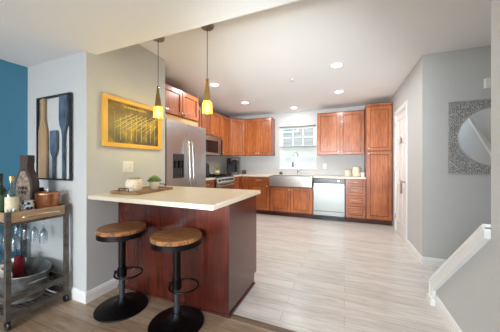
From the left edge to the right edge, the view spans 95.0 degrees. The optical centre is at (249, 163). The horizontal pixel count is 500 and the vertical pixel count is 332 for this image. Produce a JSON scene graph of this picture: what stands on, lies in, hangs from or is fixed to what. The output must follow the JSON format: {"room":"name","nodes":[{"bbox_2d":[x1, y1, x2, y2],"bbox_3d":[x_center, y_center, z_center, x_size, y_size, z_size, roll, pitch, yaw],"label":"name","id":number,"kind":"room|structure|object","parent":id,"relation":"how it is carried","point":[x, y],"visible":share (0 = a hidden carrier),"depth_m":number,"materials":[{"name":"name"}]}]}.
{"room":"kitchen","nodes":[
{"label":"kitchen","id":0,"kind":"room"},
{"bbox_2d":[28,44,164,291],"bbox_3d":[-1.629,-0.040,2.547,0.896,2.454,0.927,0,0,22],"label":"wall","id":1,"kind":"structure","parent":0,"point":[134,73],"depth_m":2.10,"materials":[{"name":"grey paint"}]},
{"bbox_2d":[36,92,72,180],"bbox_3d":[-1.792,-0.233,2.097,0.514,0.770,0.028,0,0,22],"label":"wall art","id":2,"kind":"object","parent":1,"relation":"attached to","point":[41,127],"visible":0.91,"depth_m":2.09,"materials":[{"name":"wood"}]},
{"bbox_2d":[46,279,86,303],"bbox_3d":[-1.802,1.139,2.109,0.910,0.095,0.014,0,0,22],"label":"baseboard","id":3,"kind":"structure","parent":1,"relation":"attached to","point":[75,294],"depth_m":1.98,"materials":[{"name":"white paint"}]},
{"bbox_2d":[85,278,118,303],"bbox_3d":[-1.331,1.139,2.074,0.014,0.095,0.306,0,0,22],"label":"baseboard","id":4,"kind":"structure","parent":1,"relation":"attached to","point":[102,289],"depth_m":2.06,"materials":[{"name":"white paint"}]},
{"bbox_2d":[123,161,132,171],"bbox_3d":[-1.231,0.034,2.322,0.010,0.114,0.116,0,0,22],"label":"outlet plate","id":5,"kind":"object","parent":1,"relation":"attached to","point":[127,165],"visible":1,"depth_m":2.32,"materials":[{"name":"white plastic"}]},
{"bbox_2d":[101,93,161,149],"bbox_3d":[-1.192,-0.394,2.388,0.032,0.478,0.706,0,0,22],"label":"picture","id":6,"kind":"object","parent":1,"relation":"attached to","point":[125,123],"visible":0.94,"depth_m":2.31,"materials":[{"name":"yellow wood"}]},
{"bbox_2d":[108,99,157,145],"bbox_3d":[-1.200,-0.394,2.391,0.010,0.398,0.626,0,0,22],"label":"print","id":7,"kind":"object","parent":6,"relation":"attached to","point":[129,123],"depth_m":2.34,"materials":[{"name":"yellow"}]},
{"bbox_2d":[0,59,228,260],"bbox_3d":[-2.356,-0.040,2.115,0.120,2.454,9.320,0,0,22],"label":"wall","id":8,"kind":"structure","parent":0,"point":[13,77],"depth_m":2.19,"materials":[{"name":"blue paint"}]},
{"bbox_2d":[165,83,197,126],"bbox_3d":[-1.342,-0.847,3.519,0.661,0.528,1.043,0,0,22],"label":"upper cabinet","id":9,"kind":"object","parent":8,"relation":"attached to","point":[180,106],"visible":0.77,"depth_m":3.45,"materials":[{"name":"brown wood"}]},
{"bbox_2d":[198,106,200,126],"bbox_3d":[-1.182,-0.649,4.310,0.366,0.923,0.501,0,0,22],"label":"upper cabinet","id":10,"kind":"object","parent":8,"relation":"attached to","point":[199,107],"visible":0.19,"depth_m":4.42,"materials":[{"name":"brown wood"}]},
{"bbox_2d":[201,107,220,137],"bbox_3d":[-0.941,-0.845,4.897,0.366,0.533,0.758,0,0,22],"label":"upper cabinet","id":11,"kind":"object","parent":8,"relation":"attached to","point":[211,121],"visible":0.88,"depth_m":4.82,"materials":[{"name":"brown wood"}]},
{"bbox_2d":[206,135,222,155],"bbox_3d":[-0.912,-0.365,4.886,0.427,0.400,0.756,0,0,22],"label":"microwave","id":12,"kind":"object","parent":11,"relation":"attached to","point":[214,145],"visible":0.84,"depth_m":4.83,"materials":[{"name":"grey plastic"}]},
{"bbox_2d":[220,114,229,155],"bbox_3d":[-0.710,-0.649,5.460,0.366,0.923,0.446,0,0,22],"label":"upper cabinet","id":13,"kind":"object","parent":8,"relation":"attached to","point":[225,121],"visible":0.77,"depth_m":5.41,"materials":[{"name":"brown wood"}]},
{"bbox_2d":[0,0,298,66],"bbox_3d":[-1.440,-1.162,-0.622,3.854,0.410,4.955,0,0,22],"label":"ceiling","id":14,"kind":"structure","parent":0,"point":[32,32],"depth_m":1.54,"materials":[{"name":"paint"}]},
{"bbox_2d":[0,213,450,331],"bbox_3d":[0.485,1.237,0.947,6.223,0.100,9.320,0,0,22],"label":"floor","id":15,"kind":"structure","parent":0,"point":[311,274],"depth_m":2.11,"materials":[{"name":"grey laminate"}]},
{"bbox_2d":[0,204,68,330],"bbox_3d":[-1.939,0.767,1.916,0.757,0.837,0.400,0,0,22],"label":"bar cart","id":16,"kind":"object","parent":15,"relation":"on","point":[7,219],"visible":0.76,"depth_m":1.77,"materials":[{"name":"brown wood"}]},
{"bbox_2d":[0,173,7,212],"bbox_3d":[-1.907,0.234,1.752,0.076,0.315,0.076,0,0,22],"label":"bottle","id":17,"kind":"object","parent":16,"relation":"on","point":[3,189],"visible":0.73,"depth_m":1.74,"materials":[{"name":"green glass"}]},
{"bbox_2d":[4,176,18,212],"bbox_3d":[-1.782,0.244,1.714,0.076,0.295,0.076,0,0,22],"label":"bottle","id":18,"kind":"object","parent":16,"relation":"on","point":[11,203],"visible":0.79,"depth_m":1.69,"materials":[{"name":"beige glass"}]},
{"bbox_2d":[0,257,50,303],"bbox_3d":[-1.937,0.973,1.915,0.629,0.217,0.352,0,0,22],"label":"tub","id":19,"kind":"object","parent":16,"relation":"on","point":[37,269],"visible":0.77,"depth_m":1.82,"materials":[{"name":"metal"}]},
{"bbox_2d":[0,264,12,277],"bbox_3d":[-1.995,0.951,1.857,0.148,0.235,0.124,0,0,-25],"label":"pitcher","id":20,"kind":"object","parent":19,"relation":"in","point":[2,265],"visible":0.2,"depth_m":1.82,"materials":[{"name":"white ceramic"}]},
{"bbox_2d":[14,240,24,277],"bbox_3d":[-2.042,0.872,2.029,0.068,0.393,0.068,0,0,-23],"label":"bottle","id":21,"kind":"object","parent":19,"relation":"in","point":[19,260],"visible":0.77,"depth_m":2.01,"materials":[{"name":"red glass"}]},
{"bbox_2d":[15,155,38,209],"bbox_3d":[-1.881,0.161,1.932,0.160,0.459,0.066,0,0,5],"label":"sign","id":22,"kind":"object","parent":16,"relation":"on","point":[27,180],"visible":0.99,"depth_m":1.91,"materials":[{"name":"brown wood"}]},
{"bbox_2d":[19,200,34,210],"bbox_3d":[-1.769,0.344,1.816,0.092,0.095,0.076,0,0,-15],"label":"mug","id":23,"kind":"object","parent":16,"relation":"on","point":[26,204],"visible":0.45,"depth_m":1.79,"materials":[{"name":"white ceramic"}]},
{"bbox_2d":[0,204,64,222],"bbox_3d":[-1.956,0.393,1.923,0.682,0.075,0.396,0,0,22],"label":"tray","id":24,"kind":"object","parent":16,"relation":"on","point":[7,217],"depth_m":1.75,"materials":[{"name":"brown wood"}]},
{"bbox_2d":[0,285,64,321],"bbox_3d":[-1.956,1.103,1.923,0.682,0.041,0.392,0,0,22],"label":"shelf","id":25,"kind":"object","parent":16,"relation":"attached to","point":[60,290],"depth_m":1.78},
{"bbox_2d":[34,189,60,208],"bbox_3d":[-1.691,0.302,1.917,0.166,0.179,0.166,0,0,22],"label":"ice bucket","id":26,"kind":"object","parent":16,"relation":"on","point":[43,199],"visible":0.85,"depth_m":1.86,"materials":[{"name":"metal"}]},
{"bbox_2d":[93,221,147,322],"bbox_3d":[-1.058,0.856,1.897,0.398,0.661,0.398,0,0,8],"label":"bar stool","id":27,"kind":"object","parent":15,"relation":"on","point":[123,306],"visible":1,"depth_m":1.85,"materials":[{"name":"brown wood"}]},
{"bbox_2d":[147,227,203,331],"bbox_3d":[-0.543,0.856,1.702,0.398,0.661,0.398,0,0,14],"label":"bar stool","id":28,"kind":"object","parent":15,"relation":"on","point":[178,318],"visible":1,"depth_m":1.67,"materials":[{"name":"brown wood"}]},
{"bbox_2d":[165,119,205,187],"bbox_3d":[-1.229,0.303,3.484,0.877,1.743,0.900,0,0,22],"label":"refrigerator","id":29,"kind":"object","parent":15,"relation":"on","point":[185,144],"visible":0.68,"depth_m":3.26,"materials":[{"name":"silver metal"}]},
{"bbox_2d":[118,195,255,318],"bbox_3d":[-0.602,0.748,2.260,1.218,0.876,0.609,0,0,22],"label":"base cabinet","id":30,"kind":"object","parent":15,"relation":"on","point":[224,264],"visible":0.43,"depth_m":1.92,"materials":[{"name":"brown wood"}]},
{"bbox_2d":[88,186,259,210],"bbox_3d":[-0.639,0.290,2.142,1.241,0.035,0.911,0,0,22],"label":"countertop","id":31,"kind":"structure","parent":30,"relation":"on","point":[201,198],"depth_m":1.86,"materials":[{"name":"beige stone"}]},
{"bbox_2d":[110,183,172,194],"bbox_3d":[-1.030,0.244,2.229,0.310,0.056,0.475,0,0,20],"label":"serving tray","id":32,"kind":"object","parent":31,"relation":"on","point":[146,189],"visible":0.82,"depth_m":2.10,"materials":[{"name":"brown wood"}]},
{"bbox_2d":[125,178,141,191],"bbox_3d":[-1.074,0.196,2.123,0.140,0.126,0.140,0,0,22],"label":"candle jar","id":33,"kind":"object","parent":32,"relation":"on","point":[134,184],"visible":0.96,"depth_m":2.07,"materials":[{"name":"beige ceramic"}]},
{"bbox_2d":[147,175,160,188],"bbox_3d":[-0.981,0.191,2.349,0.140,0.136,0.140,0,0,22],"label":"potted succulent","id":34,"kind":"object","parent":32,"relation":"on","point":[154,181],"visible":1,"depth_m":2.31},
{"bbox_2d":[149,182,158,188],"bbox_3d":[-0.981,0.222,2.349,0.100,0.074,0.100,0,0,22],"label":"pot","id":35,"kind":"object","parent":34,"relation":"on","point":[153,185],"depth_m":2.31,"materials":[{"name":"beige ceramic"}]},
{"bbox_2d":[206,180,213,187],"bbox_3d":[-1.052,0.748,4.221,0.664,0.876,0.543,0,0,22],"label":"base cabinet","id":36,"kind":"object","parent":15,"relation":"on","point":[209,183],"visible":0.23,"depth_m":4.22,"materials":[{"name":"brown wood"}]},
{"bbox_3d":[-1.065,0.291,4.230,0.656,0.036,0.548,0,0,22],"label":"countertop","id":37,"kind":"structure","parent":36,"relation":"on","visible":0},
{"bbox_2d":[206,163,209,177],"bbox_3d":[-0.938,0.134,4.291,0.251,0.277,0.285,0,0,22],"label":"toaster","id":38,"kind":"object","parent":37,"relation":"on","point":[207,164],"visible":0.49,"depth_m":4.31,"materials":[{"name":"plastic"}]},
{"bbox_2d":[209,172,234,188],"bbox_3d":[-0.779,0.649,4.827,0.722,0.895,0.760,0,0,22],"label":"gas range","id":39,"kind":"object","parent":15,"relation":"on","point":[225,181],"visible":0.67,"depth_m":4.66,"materials":[{"name":"silver metal"}]},
{"bbox_2d":[214,165,219,174],"bbox_3d":[-0.711,0.132,4.974,0.159,0.221,0.152,0,0,-9],"label":"potted plant","id":40,"kind":"object","parent":39,"relation":"on","point":[216,172],"visible":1,"depth_m":4.94,"materials":[{"name":"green plant"}]},
{"bbox_2d":[209,175,232,177],"bbox_3d":[-0.811,0.274,4.840,0.650,0.017,0.760,0,0,22],"label":"cooktop","id":41,"kind":"object","parent":39,"relation":"in","point":[210,176],"depth_m":4.64,"materials":[{"name":"black metal"}]},
{"bbox_2d":[234,176,240,188],"bbox_3d":[-0.580,0.748,5.402,0.620,0.876,0.443,0,0,22],"label":"base cabinet","id":42,"kind":"object","parent":15,"relation":"on","point":[237,185],"visible":0.2,"depth_m":5.32,"materials":[{"name":"brown wood"}]},
{"bbox_2d":[226,173,365,178],"bbox_3d":[0.763,0.291,5.185,3.312,0.036,1.065,0,0,22],"label":"countertop","id":43,"kind":"structure","parent":42,"relation":"on","point":[238,174],"depth_m":5.13,"materials":[{"name":"beige stone"}]},
{"bbox_2d":[227,158,237,173],"bbox_3d":[-0.418,0.072,5.718,0.255,0.399,0.314,0,0,-28],"label":"coffee maker","id":44,"kind":"object","parent":43,"relation":"on","point":[232,163],"visible":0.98,"depth_m":5.72,"materials":[{"name":"black plastic"}]},
{"bbox_2d":[269,175,312,187],"bbox_3d":[0.961,0.396,5.205,0.936,0.233,0.510,0,0,22],"label":"sink","id":45,"kind":"object","parent":43,"relation":"in","point":[306,181],"visible":0.88,"depth_m":4.97,"materials":[{"name":"metal"}]},
{"bbox_2d":[292,152,301,174],"bbox_3d":[1.101,-0.002,5.449,0.239,0.551,0.091,0,0,-12],"label":"kitchen faucet","id":46,"kind":"object","parent":43,"relation":"on","point":[298,170],"visible":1,"depth_m":5.46,"materials":[{"name":"silver metal"}]},
{"bbox_2d":[344,170,350,175],"bbox_3d":[2.083,0.205,4.896,0.129,0.134,0.129,0,0,22],"label":"canister","id":47,"kind":"object","parent":43,"relation":"on","point":[346,172],"visible":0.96,"depth_m":4.85,"materials":[{"name":"beige ceramic"}]},
{"bbox_2d":[352,167,359,175],"bbox_3d":[2.244,0.175,4.840,0.156,0.194,0.156,0,0,22],"label":"canister","id":48,"kind":"object","parent":43,"relation":"on","point":[355,170],"visible":0.86,"depth_m":4.78,"materials":[{"name":"beige ceramic"}]},
{"bbox_2d":[241,176,247,189],"bbox_3d":[-0.013,0.748,5.730,0.166,0.876,0.630,0,0,22],"label":"base cabinet","id":49,"kind":"object","parent":15,"relation":"on","point":[244,179],"visible":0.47,"depth_m":5.45,"materials":[{"name":"brown wood"}]},
{"bbox_2d":[248,176,270,214],"bbox_3d":[0.310,0.748,5.579,0.541,0.876,0.664,0,0,22],"label":"base cabinet","id":50,"kind":"object","parent":15,"relation":"on","point":[254,183],"visible":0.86,"depth_m":5.29,"materials":[{"name":"brown wood"}]},
{"bbox_2d":[230,314,295,331],"bbox_3d":[0.555,1.183,1.493,1.522,0.008,0.055,0,0,22],"label":"trim","id":51,"kind":"structure","parent":15,"relation":"on","point":[235,317],"depth_m":1.68,"materials":[{"name":"brown wood"}]},
{"bbox_2d":[270,186,313,217],"bbox_3d":[1.002,0.854,5.296,0.948,0.664,0.661,0,0,22],"label":"base cabinet","id":52,"kind":"object","parent":15,"relation":"on","point":[284,201],"visible":0.98,"depth_m":5.03,"materials":[{"name":"brown wood"}]},
{"bbox_2d":[313,178,344,220],"bbox_3d":[1.730,0.748,4.988,0.616,0.870,0.617,0,0,22],"label":"dishwasher","id":53,"kind":"object","parent":15,"relation":"on","point":[328,193],"visible":0.99,"depth_m":4.72,"materials":[{"name":"grey metal"}]},
{"bbox_2d":[345,179,365,222],"bbox_3d":[2.198,0.748,4.803,0.368,0.876,0.664,0,0,22],"label":"base cabinet","id":54,"kind":"object","parent":15,"relation":"on","point":[355,189],"visible":1,"depth_m":4.54,"materials":[{"name":"brown wood"}]},
{"bbox_2d":[364,102,392,224],"bbox_3d":[2.576,0.021,4.649,0.451,2.329,0.661,0,0,22],"label":"pantry cabinet","id":55,"kind":"object","parent":15,"relation":"on","point":[377,117],"visible":0.98,"depth_m":4.38,"materials":[{"name":"brown wood"}]},
{"bbox_2d":[229,106,364,176],"bbox_3d":[1.240,-0.040,5.642,4.089,2.454,0.140,0,0,22],"label":"wall","id":56,"kind":"structure","parent":0,"point":[335,164],"depth_m":5.60,"materials":[{"name":"grey paint"}]},
{"bbox_2d":[229,118,244,155],"bbox_3d":[-0.395,-0.649,5.902,0.612,0.923,0.607,0,0,22],"label":"upper cabinet","id":57,"kind":"object","parent":56,"relation":"attached to","point":[237,126],"visible":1,"depth_m":5.69,"materials":[{"name":"brown wood"}]},
{"bbox_2d":[245,117,274,155],"bbox_3d":[0.247,-0.649,5.772,0.690,0.923,0.366,0,0,22],"label":"upper cabinet","id":58,"kind":"object","parent":56,"relation":"attached to","point":[259,132],"visible":1,"depth_m":5.62,"materials":[{"name":"brown wood"}]},
{"bbox_2d":[278,125,316,168],"bbox_3d":[1.173,-0.386,5.647,0.939,1.060,0.142,0,0,22],"label":"window","id":59,"kind":"structure","parent":56,"relation":"in","point":[307,153],"depth_m":5.62,"materials":[{"name":"white glass"}]},
{"bbox_2d":[280,146,315,166],"bbox_3d":[1.161,-0.154,5.615,0.877,0.497,0.002,0,0,22],"label":"shade","id":60,"kind":"object","parent":59,"relation":"attached to","point":[307,154],"depth_m":5.60,"materials":[{"name":"white fabric"}]},
{"bbox_2d":[317,110,363,154],"bbox_3d":[1.988,-0.649,5.056,0.946,0.923,0.366,0,0,22],"label":"upper cabinet","id":61,"kind":"object","parent":56,"relation":"attached to","point":[338,133],"visible":1,"depth_m":4.91,"materials":[{"name":"brown wood"}]},
{"bbox_2d":[139,0,490,116],"bbox_3d":[1.427,-1.317,3.238,6.223,0.100,4.365,0,0,22],"label":"ceiling","id":62,"kind":"structure","parent":0,"point":[253,58],"depth_m":2.53,"materials":[{"name":"paint"}]},
{"bbox_2d":[153,37,164,116],"bbox_3d":[-0.926,-0.862,2.311,0.124,0.810,0.124,0,0,22],"label":"pendant lamp","id":63,"kind":"object","parent":62,"relation":"hanging from","point":[158,106],"visible":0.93,"depth_m":2.30,"materials":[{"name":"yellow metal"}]},
{"bbox_2d":[201,24,213,111],"bbox_3d":[-0.393,-0.862,2.108,0.124,0.810,0.124,0,0,22],"label":"pendant lamp","id":64,"kind":"object","parent":62,"relation":"hanging from","point":[210,27],"visible":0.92,"depth_m":2.10,"materials":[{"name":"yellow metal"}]},
{"bbox_2d":[209,82,219,86],"bbox_3d":[-0.572,-1.262,3.684,0.184,0.010,0.184,0,0,22],"label":"recessed light","id":65,"kind":"object","parent":62,"relation":"in","point":[213,84],"visible":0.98,"depth_m":3.67,"materials":[{"name":"white paint"}]},
{"bbox_2d":[329,62,343,67],"bbox_3d":[1.117,-1.262,2.954,0.184,0.010,0.184,0,0,22],"label":"recessed light","id":66,"kind":"object","parent":62,"relation":"in","point":[336,64],"visible":1,"depth_m":2.95,"materials":[{"name":"white paint"}]},
{"bbox_2d":[331,63,341,66],"bbox_3d":[1.117,-1.264,2.954,0.132,0.003,0.132,0,0,22],"label":"diffuser","id":67,"kind":"object","parent":66,"relation":"attached to","point":[333,64],"depth_m":2.95,"materials":[{"name":"white plastic"}]},
{"bbox_2d":[388,56,421,255],"bbox_3d":[2.525,-0.040,3.759,0.120,2.454,2.366,0,0,22],"label":"wall","id":68,"kind":"structure","parent":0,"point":[410,90],"depth_m":3.03,"materials":[{"name":"grey paint"}]},
{"bbox_2d":[394,100,407,245],"bbox_3d":[2.461,0.139,3.692,0.186,2.096,0.872,0,0,22],"label":"door","id":69,"kind":"structure","parent":68,"relation":"attached to","point":[401,114],"depth_m":3.68,"materials":[{"name":"white paint"}]},
{"bbox_2d":[407,239,422,264],"bbox_3d":[2.134,1.139,2.985,0.014,0.095,0.666,0,0,22],"label":"baseboard","id":70,"kind":"structure","parent":68,"relation":"attached to","point":[410,246],"depth_m":2.90,"materials":[{"name":"white paint"}]},
{"bbox_2d":[422,45,490,259],"bbox_3d":[2.613,-0.413,2.508,1.233,3.200,0.120,0,0,22],"label":"wall","id":71,"kind":"structure","parent":0,"point":[454,206],"depth_m":2.60,"materials":[{"name":"grey paint"}]},
{"bbox_2d":[422,256,445,266],"bbox_3d":[2.541,1.139,2.465,1.134,0.095,0.014,0,0,22],"label":"baseboard","id":72,"kind":"structure","parent":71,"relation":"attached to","point":[435,262],"depth_m":2.64,"materials":[{"name":"white paint"}]},
{"bbox_2d":[448,99,490,173],"bbox_3d":[2.604,-0.285,2.428,0.800,0.800,0.031,0,0,22],"label":"mirror","id":73,"kind":"object","parent":71,"relation":"attached to","point":[469,122],"visible":0.84,"depth_m":2.51,"materials":[{"name":"silver metal"}]},
{"bbox_2d":[459,108,490,164],"bbox_3d":[2.604,-0.285,2.430,0.630,0.630,0.004,0,0,22],"label":"mirror glass","id":74,"kind":"object","parent":73,"relation":"attached to","point":[474,123],"depth_m":2.49,"materials":[{"name":"white"}]},
{"bbox_2d":[483,77,490,88],"bbox_3d":[2.604,-0.853,2.417,0.200,0.110,0.052,0,0,22],"label":"door chime","id":75,"kind":"object","parent":71,"relation":"attached to","point":[487,81],"visible":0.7,"depth_m":2.43,"materials":[{"name":"white plastic"}]},
{"bbox_2d":[436,0,499,331],"bbox_3d":[0.483,-0.040,-0.851,0.119,2.454,5.994,0,0,22],"label":"wall","id":76,"kind":"structure","parent":0,"point":[471,295],"depth_m":1.22,"materials":[{"name":"grey paint"}]},
{"bbox_2d":[435,295,462,331],"bbox_3d":[0.432,1.139,-0.799,0.014,0.095,5.850,0,0,22],"label":"baseboard","id":77,"kind":"structure","parent":76,"relation":"attached to","point":[450,322],"depth_m":1.69,"materials":[{"name":"white paint"}]},
{"bbox_2d":[427,224,490,305],"bbox_3d":[1.480,0.754,1.573,0.207,0.866,0.849,0,0,22],"label":"trim","id":78,"kind":"structure","parent":76,"relation":"attached to","point":[481,236],"depth_m":1.49,"materials":[{"name":"white paint"}]},
{"label":"outside","id":79,"kind":"structure","parent":0,"visible":0},
{"bbox_3d":[4.543,1.537,11.053,28.000,0.100,12.100,0,0,22],"label":"garden","id":80,"kind":"object","parent":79,"visible":0},
{"bbox_2d":[283,128,313,145],"bbox_3d":[3.365,-2.513,12.132,13.800,8.000,6.200,0,0,22],"label":"house","id":81,"kind":"structure","parent":80,"relation":"on","point":[308,133],"depth_m":9.95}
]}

